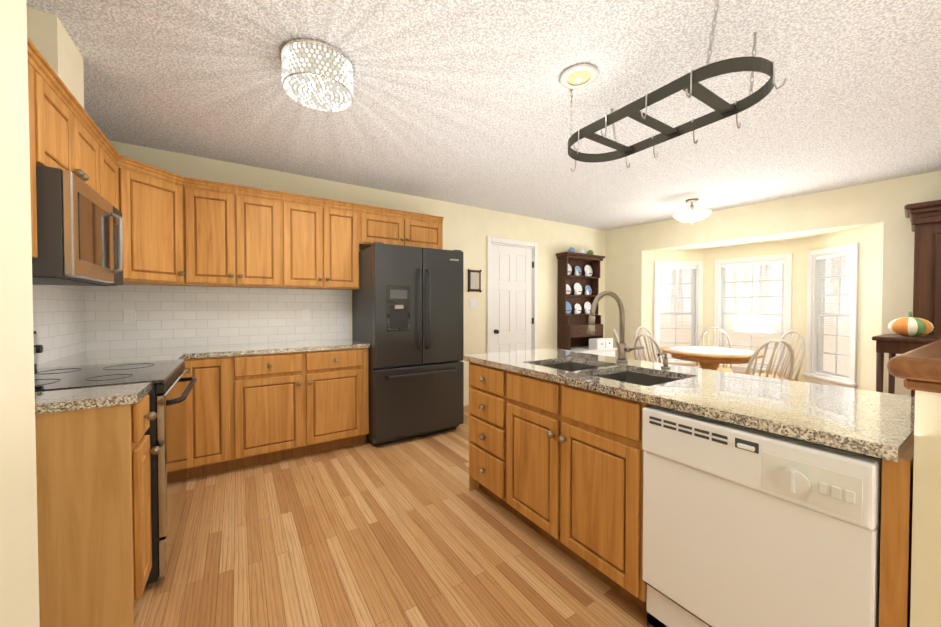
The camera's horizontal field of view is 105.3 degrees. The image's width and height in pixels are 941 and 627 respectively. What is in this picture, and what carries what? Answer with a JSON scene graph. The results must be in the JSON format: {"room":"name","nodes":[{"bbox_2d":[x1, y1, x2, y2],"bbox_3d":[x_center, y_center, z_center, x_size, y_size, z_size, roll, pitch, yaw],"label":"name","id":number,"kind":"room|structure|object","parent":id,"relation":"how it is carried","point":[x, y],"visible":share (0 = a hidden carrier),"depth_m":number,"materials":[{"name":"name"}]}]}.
{"room":"kitchen","nodes":[
{"label":"kitchen","id":0,"kind":"room"},
{"bbox_2d":[0,0,605,626],"bbox_3d":[2.357,-0.048,1.853,8.140,2.520,7.340,-1,1,-33],"label":"wall","id":1,"kind":"structure","parent":0,"point":[468,230],"depth_m":0.67,"materials":[{"name":"paint"}]},
{"bbox_2d":[27,40,46,257],"bbox_3d":[-1.697,-0.582,1.133,0.330,0.772,0.368,-1,1,-33],"label":"upper cabinet","id":2,"kind":"object","parent":1,"relation":"attached to","point":[38,146],"depth_m":1.36,"materials":[{"name":"brown wood"}]},
{"bbox_2d":[32,285,87,364],"bbox_3d":[-2.332,0.037,1.839,0.006,0.530,2.029,-1,1,-33],"label":"tile backsplash","id":3,"kind":"structure","parent":1,"relation":"attached to","point":[68,320],"depth_m":2.30,"materials":[{"name":"white tile"}]},
{"bbox_2d":[43,60,86,183],"bbox_3d":[-1.916,-0.775,1.468,0.330,0.397,0.438,-1,1,-33],"label":"upper cabinet","id":4,"kind":"object","parent":1,"relation":"attached to","point":[62,114],"depth_m":1.58,"materials":[{"name":"brown wood"}]},
{"bbox_2d":[32,165,123,285],"bbox_3d":[-1.940,-0.360,1.651,0.447,0.429,0.754,-1,1,-33],"label":"microwave","id":5,"kind":"object","parent":4,"relation":"attached to","point":[79,232],"visible":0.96,"depth_m":1.47,"materials":[{"name":"grey metal"}]},
{"bbox_2d":[83,112,102,196],"bbox_3d":[-2.091,-0.780,1.739,0.330,0.397,0.438,-1,1,-33],"label":"upper cabinet","id":6,"kind":"object","parent":1,"relation":"attached to","point":[92,138],"depth_m":1.92,"materials":[{"name":"brown wood"}]},
{"bbox_2d":[103,136,130,283],"bbox_3d":[-2.307,-0.599,2.116,0.374,0.772,0.426,-1,1,-33],"label":"upper cabinet","id":7,"kind":"object","parent":1,"relation":"attached to","point":[114,164],"depth_m":2.33,"materials":[{"name":"brown wood"}]},
{"bbox_2d":[123,310,135,324],"bbox_3d":[-2.672,0.030,2.817,0.070,0.116,0.006,-1,1,-33],"label":"electrical outlet plate","id":8,"kind":"object","parent":1,"relation":"attached to","point":[129,316],"depth_m":2.82,"materials":[{"name":"white plastic"}]},
{"bbox_2d":[123,157,194,285],"bbox_3d":[-2.408,-0.607,2.575,0.679,0.772,0.678,-1,1,-33],"label":"upper cabinet","id":9,"kind":"object","parent":1,"relation":"attached to","point":[178,230],"depth_m":2.57,"materials":[{"name":"brown wood"}]},
{"bbox_2d":[88,285,349,349],"bbox_3d":[-2.058,0.013,3.220,1.909,0.530,0.006,-1,1,-33],"label":"tile backsplash","id":10,"kind":"structure","parent":1,"relation":"attached to","point":[166,316],"depth_m":3.10,"materials":[{"name":"white tile"}]},
{"bbox_2d":[195,180,246,287],"bbox_3d":[-2.113,-0.613,2.935,0.441,0.772,0.371,-1,1,-33],"label":"upper cabinet","id":11,"kind":"object","parent":1,"relation":"attached to","point":[220,209],"depth_m":2.85,"materials":[{"name":"brown wood"}]},
{"bbox_2d":[247,188,290,288],"bbox_3d":[-1.845,-0.616,3.132,0.456,0.772,0.330,-1,1,-33],"label":"upper cabinet","id":12,"kind":"object","parent":1,"relation":"attached to","point":[268,213],"depth_m":3.03,"materials":[{"name":"brown wood"}]},
{"bbox_2d":[302,309,309,320],"bbox_3d":[-1.606,0.018,3.506,0.070,0.116,0.006,-1,1,-33],"label":"electrical outlet plate","id":13,"kind":"object","parent":1,"relation":"attached to","point":[305,312],"depth_m":3.50,"materials":[{"name":"white plastic"}]},
{"bbox_2d":[291,196,330,289],"bbox_3d":[-1.572,-0.620,3.309,0.456,0.772,0.330,-1,1,-33],"label":"upper cabinet","id":14,"kind":"object","parent":1,"relation":"attached to","point":[310,219],"depth_m":3.21,"materials":[{"name":"brown wood"}]},
{"bbox_2d":[331,204,362,289],"bbox_3d":[-1.314,-0.622,3.476,0.390,0.772,0.330,-1,1,-33],"label":"upper cabinet","id":15,"kind":"object","parent":1,"relation":"attached to","point":[346,219],"depth_m":3.38,"materials":[{"name":"brown wood"}]},
{"bbox_2d":[363,208,410,248],"bbox_3d":[-0.935,-0.847,3.717,0.514,0.332,0.330,-1,1,-33],"label":"upper cabinet","id":16,"kind":"object","parent":1,"relation":"attached to","point":[379,225],"depth_m":3.59,"materials":[{"name":"brown wood"}]},
{"bbox_2d":[411,216,442,248],"bbox_3d":[-0.601,-0.850,3.933,0.512,0.332,0.330,-1,1,-33],"label":"upper cabinet","id":17,"kind":"object","parent":1,"relation":"attached to","point":[426,231],"depth_m":3.83,"materials":[{"name":"brown wood"}]},
{"bbox_2d":[469,299,476,307],"bbox_3d":[0.038,-0.125,4.572,0.120,0.116,0.011,-1,1,-33],"label":"electrical outlet plate","id":18,"kind":"object","parent":1,"relation":"attached to","point":[472,302],"depth_m":4.57,"materials":[{"name":"white plastic"}]},
{"bbox_2d":[468,269,481,291],"bbox_3d":[0.053,-0.415,4.561,0.212,0.292,0.034,-1,1,-33],"label":"picture frame","id":19,"kind":"object","parent":1,"relation":"attached to","point":[474,280],"visible":1,"depth_m":4.55,"materials":[{"name":"brown wood"}]},
{"bbox_2d":[487,236,537,352],"bbox_3d":[0.566,0.075,4.964,0.890,2.165,0.175,-1,1,-33],"label":"door","id":20,"kind":"structure","parent":1,"relation":"in","point":[512,282],"depth_m":4.93,"materials":[{"name":"white wood"}]},
{"bbox_2d":[134,405,646,626],"bbox_3d":[2.357,1.237,1.875,8.140,0.050,7.340,-1,1,-33],"label":"floor","id":21,"kind":"structure","parent":0,"point":[414,532],"depth_m":1.80,"materials":[{"name":"brown wood"}]},
{"bbox_2d":[35,386,154,626],"bbox_3d":[-1.590,0.779,1.293,0.632,0.885,0.252,-1,1,-33],"label":"base cabinet","id":22,"kind":"object","parent":21,"relation":"on","point":[93,474],"depth_m":1.29,"materials":[{"name":"brown wood"}]},
{"bbox_2d":[47,402,138,413],"bbox_3d":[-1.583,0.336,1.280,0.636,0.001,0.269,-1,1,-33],"label":"countertop","id":23,"kind":"structure","parent":22,"relation":"on","point":[124,403],"depth_m":1.28,"materials":[{"name":"beige stone"}]},
{"bbox_2d":[33,331,196,586],"bbox_3d":[-1.817,0.654,1.749,0.740,1.120,0.756,-1,1,-33],"label":"electric range","id":24,"kind":"object","parent":21,"relation":"on","point":[168,393],"visible":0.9,"depth_m":1.66,"materials":[{"name":"black metal"}]},
{"bbox_2d":[35,354,194,479],"bbox_3d":[-2.153,0.763,2.207,0.680,0.885,0.368,-1,1,-33],"label":"base cabinet","id":25,"kind":"object","parent":21,"relation":"on","point":[189,362],"depth_m":2.37,"materials":[{"name":"brown wood"}]},
{"bbox_2d":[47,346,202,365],"bbox_3d":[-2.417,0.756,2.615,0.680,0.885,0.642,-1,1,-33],"label":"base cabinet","id":26,"kind":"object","parent":21,"relation":"on","point":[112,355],"depth_m":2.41,"materials":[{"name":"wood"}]},
{"bbox_2d":[195,346,246,477],"bbox_3d":[-2.033,0.752,2.861,0.368,0.885,0.640,-1,1,-33],"label":"base cabinet","id":27,"kind":"object","parent":21,"relation":"on","point":[220,384],"depth_m":2.63,"materials":[{"name":"brown wood"}]},
{"bbox_2d":[243,342,368,466],"bbox_3d":[-1.536,0.746,3.184,1.090,0.885,0.642,-1,1,-33],"label":"base cabinet","id":28,"kind":"object","parent":21,"relation":"on","point":[250,404],"depth_m":2.94,"materials":[{"name":"brown wood"}]},
{"bbox_2d":[352,242,463,445],"bbox_3d":[-0.630,0.275,3.632,0.902,1.812,0.816,-1,1,-33],"label":"refrigerator","id":29,"kind":"object","parent":21,"relation":"on","point":[408,314],"visible":1,"depth_m":3.31,"materials":[{"name":"grey metal"}]},
{"bbox_2d":[465,352,598,511],"bbox_3d":[0.405,0.760,2.417,0.720,0.885,0.480,-1,1,-33],"label":"base cabinet","id":30,"kind":"object","parent":21,"relation":"on","point":[496,383],"depth_m":2.20,"materials":[{"name":"brown wood"}]},
{"bbox_2d":[556,248,616,356],"bbox_3d":[1.744,0.081,5.418,0.960,2.138,0.439,-1,1,-33],"label":"hutch","id":31,"kind":"object","parent":21,"relation":"on","point":[578,280],"visible":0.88,"depth_m":5.46,"materials":[{"name":"brown wood"}]},
{"bbox_2d":[613,329,618,347],"bbox_3d":[2.002,0.682,4.301,0.565,0.981,0.443,0,1,17],"label":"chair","id":32,"kind":"object","parent":21,"relation":"on","point":[616,337],"visible":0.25,"depth_m":4.30,"materials":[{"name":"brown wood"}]},
{"bbox_2d":[511,400,722,613],"bbox_3d":[0.727,0.868,1.922,0.720,0.685,0.840,-1,1,-33],"label":"base cabinet","id":33,"kind":"object","parent":21,"relation":"on","point":[556,452],"depth_m":1.61,"materials":[{"name":"brown wood"}]},
{"bbox_2d":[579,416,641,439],"bbox_3d":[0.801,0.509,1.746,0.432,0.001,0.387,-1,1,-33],"label":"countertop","id":34,"kind":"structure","parent":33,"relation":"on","point":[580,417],"depth_m":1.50,"materials":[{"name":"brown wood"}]},
{"bbox_2d":[587,291,643,362],"bbox_3d":[0.810,0.079,2.010,0.335,0.418,0.163,-1,1,-33],"label":"gooseneck faucet","id":35,"kind":"object","parent":34,"relation":"on","point":[623,349],"visible":1,"depth_m":2.09,"materials":[{"name":"silver metal"}]},
{"bbox_2d":[627,376,914,463],"bbox_3d":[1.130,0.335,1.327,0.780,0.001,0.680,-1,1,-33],"label":"countertop","id":36,"kind":"structure","parent":33,"relation":"on","point":[883,429],"depth_m":1.12,"materials":[{"name":"beige stone"}]},
{"bbox_2d":[657,352,669,368],"bbox_3d":[1.017,0.246,1.896,0.093,0.089,0.044,-1,1,-33],"label":"soap dispenser","id":37,"kind":"object","parent":36,"relation":"on","point":[665,363],"visible":1,"depth_m":1.90,"materials":[{"name":"silver metal"}]},
{"bbox_2d":[634,326,659,362],"bbox_3d":[2.482,0.673,4.787,0.443,0.981,0.565,0,1,-18],"label":"chair","id":38,"kind":"object","parent":21,"relation":"on","point":[638,328],"visible":0.25,"depth_m":4.96,"materials":[{"name":"brown wood"}]},
{"bbox_2d":[634,333,663,362],"bbox_3d":[2.027,0.690,3.795,0.565,0.981,0.443,0,1,-23],"label":"chair","id":39,"kind":"object","parent":21,"relation":"on","point":[659,349],"visible":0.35,"depth_m":3.69,"materials":[{"name":"brown wood"}]},
{"bbox_2d":[661,346,763,370],"bbox_3d":[2.709,0.786,4.085,0.990,0.762,0.990,-1,1,-33],"label":"round dining table","id":40,"kind":"object","parent":21,"relation":"on","point":[709,358],"visible":0.65,"depth_m":3.86,"materials":[{"name":"brown wood"}]},
{"bbox_2d":[695,327,732,372],"bbox_3d":[3.156,0.675,4.674,0.443,0.981,0.565,1,1,37],"label":"chair","id":41,"kind":"object","parent":21,"relation":"on","point":[726,369],"visible":0.42,"depth_m":4.80,"materials":[{"name":"brown wood"}]},
{"bbox_2d":[642,404,881,626],"bbox_3d":[1.065,0.788,1.283,0.664,0.867,0.594,-1,1,-33],"label":"dishwasher","id":42,"kind":"object","parent":21,"relation":"on","point":[743,526],"visible":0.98,"depth_m":1.07,"materials":[{"name":"white plastic"}]},
{"bbox_2d":[745,338,793,379],"bbox_3d":[2.643,0.698,3.345,0.443,0.981,0.565,0,1,5],"label":"chair","id":43,"kind":"object","parent":21,"relation":"on","point":[789,373],"visible":0.38,"depth_m":3.12,"materials":[{"name":"brown wood"}]},
{"bbox_2d":[739,330,804,380],"bbox_3d":[3.449,0.685,4.120,0.565,0.981,0.443,0,1,-3],"label":"chair","id":44,"kind":"object","parent":21,"relation":"on","point":[800,359],"visible":0.44,"depth_m":4.06,"materials":[{"name":"brown wood"}]},
{"bbox_2d":[872,334,940,393],"bbox_3d":[3.395,0.686,2.770,0.535,1.020,0.339,-1,1,-33],"label":"side table","id":45,"kind":"object","parent":21,"relation":"on","point":[892,345],"visible":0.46,"depth_m":2.72,"materials":[{"name":"brown wood"}]},
{"bbox_2d":[888,311,933,336],"bbox_3d":[3.340,0.080,2.729,0.221,0.191,0.222,-1,1,-33],"label":"decor","id":46,"kind":"object","parent":45,"relation":"on","point":[910,326],"visible":1,"depth_m":2.67,"materials":[{"name":"orange ceramic"}]},
{"bbox_2d":[904,200,940,396],"bbox_3d":[4.463,0.117,2.853,0.512,2.155,1.320,-1,1,-39],"label":"armoire","id":47,"kind":"object","parent":21,"relation":"on","point":[925,218],"visible":0.58,"depth_m":3.12,"materials":[{"name":"brown wood"}]},
{"bbox_2d":[26,0,940,230],"bbox_3d":[2.357,-1.333,1.830,8.140,0.050,7.340,-1,1,-33],"label":"ceiling","id":48,"kind":"structure","parent":0,"point":[465,102],"depth_m":2.15,"materials":[{"name":"white paint"}]},
{"bbox_2d":[280,38,353,111],"bbox_3d":[-0.793,-1.223,1.878,0.354,0.169,0.354,-1,1,-33],"label":"crystal ceiling light","id":49,"kind":"object","parent":48,"relation":"attached to","point":[318,73],"visible":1,"depth_m":1.78,"materials":[{"name":"clear glass"}]},
{"bbox_2d":[559,64,598,88],"bbox_3d":[0.595,-1.304,1.977,0.208,0.049,0.208,-1,1,-33],"label":"recessed light","id":50,"kind":"object","parent":48,"relation":"in","point":[578,76],"visible":1,"depth_m":1.96,"materials":[{"name":"white"}]},
{"bbox_2d":[568,0,786,171],"bbox_3d":[0.960,-1.112,1.895,0.528,0.392,1.109,-1,1,-33],"label":"pot rack","id":51,"kind":"object","parent":48,"relation":"hanging from","point":[689,83],"visible":1,"depth_m":1.75,"materials":[{"name":"grey metal"}]},
{"bbox_2d":[673,198,711,222],"bbox_3d":[2.635,-1.212,4.276,0.390,0.276,0.390,-1,1,-33],"label":"semi-flush ceiling light","id":52,"kind":"object","parent":48,"relation":"attached to","point":[691,215],"visible":1,"depth_m":4.20,"materials":[{"name":"white glass"}]},
{"bbox_2d":[527,368,646,435],"bbox_3d":[0.510,0.418,1.797,0.001,0.180,0.792,-1,1,-33],"label":"sink cabinet front","id":53,"kind":"structure","parent":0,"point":[599,403],"depth_m":1.57,"materials":[{"name":"brown wood"}]},
{"bbox_2d":[571,372,626,415],"bbox_3d":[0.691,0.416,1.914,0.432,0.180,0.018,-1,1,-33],"label":"countertop","id":54,"kind":"structure","parent":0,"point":[612,379],"depth_m":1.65,"materials":[{"name":"beige stone"}]},
{"bbox_2d":[579,364,698,391],"bbox_3d":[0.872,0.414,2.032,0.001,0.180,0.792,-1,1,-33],"label":"countertop","id":55,"kind":"structure","parent":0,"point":[636,381],"depth_m":1.86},
{"bbox_2d":[605,170,940,395],"bbox_3d":[5.131,-0.068,3.016,0.720,2.520,8.320,-1,1,-39],"label":"wall","id":56,"kind":"structure","parent":0,"point":[872,220],"depth_m":4.31,"materials":[{"name":"paint"}]},
{"bbox_2d":[654,261,702,367],"bbox_3d":[3.156,0.013,5.501,0.710,1.610,0.169,0,1,8],"label":"bay window","id":57,"kind":"structure","parent":56,"relation":"in","point":[696,278],"depth_m":5.48,"materials":[{"name":"white"}]},
{"bbox_2d":[714,253,791,375],"bbox_3d":[3.894,0.022,4.988,0.169,1.610,0.890,-1,1,-39],"label":"bay window","id":58,"kind":"structure","parent":56,"relation":"in","point":[721,296],"depth_m":4.96,"materials":[{"name":"white wood"}]},
{"bbox_2d":[802,243,858,388],"bbox_3d":[4.241,0.036,4.188,0.169,1.610,0.650,0,1,4],"label":"bay window","id":59,"kind":"structure","parent":56,"relation":"in","point":[817,270],"depth_m":4.23,"materials":[{"name":"white wood"}]},
{"bbox_2d":[887,339,940,626],"bbox_3d":[2.066,0.655,1.325,2.375,1.132,0.390,-1,1,-33],"label":"wall","id":60,"kind":"structure","parent":0,"point":[918,370],"depth_m":0.81,"materials":[{"name":"paint"}]},
{"label":"outside","id":61,"kind":"structure","parent":0,"visible":0},
{"bbox_2d":[660,256,851,375],"bbox_3d":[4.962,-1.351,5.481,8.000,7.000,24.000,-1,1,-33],"label":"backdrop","id":62,"kind":"structure","parent":61,"point":[833,344],"depth_m":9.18,"materials":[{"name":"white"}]}
]}

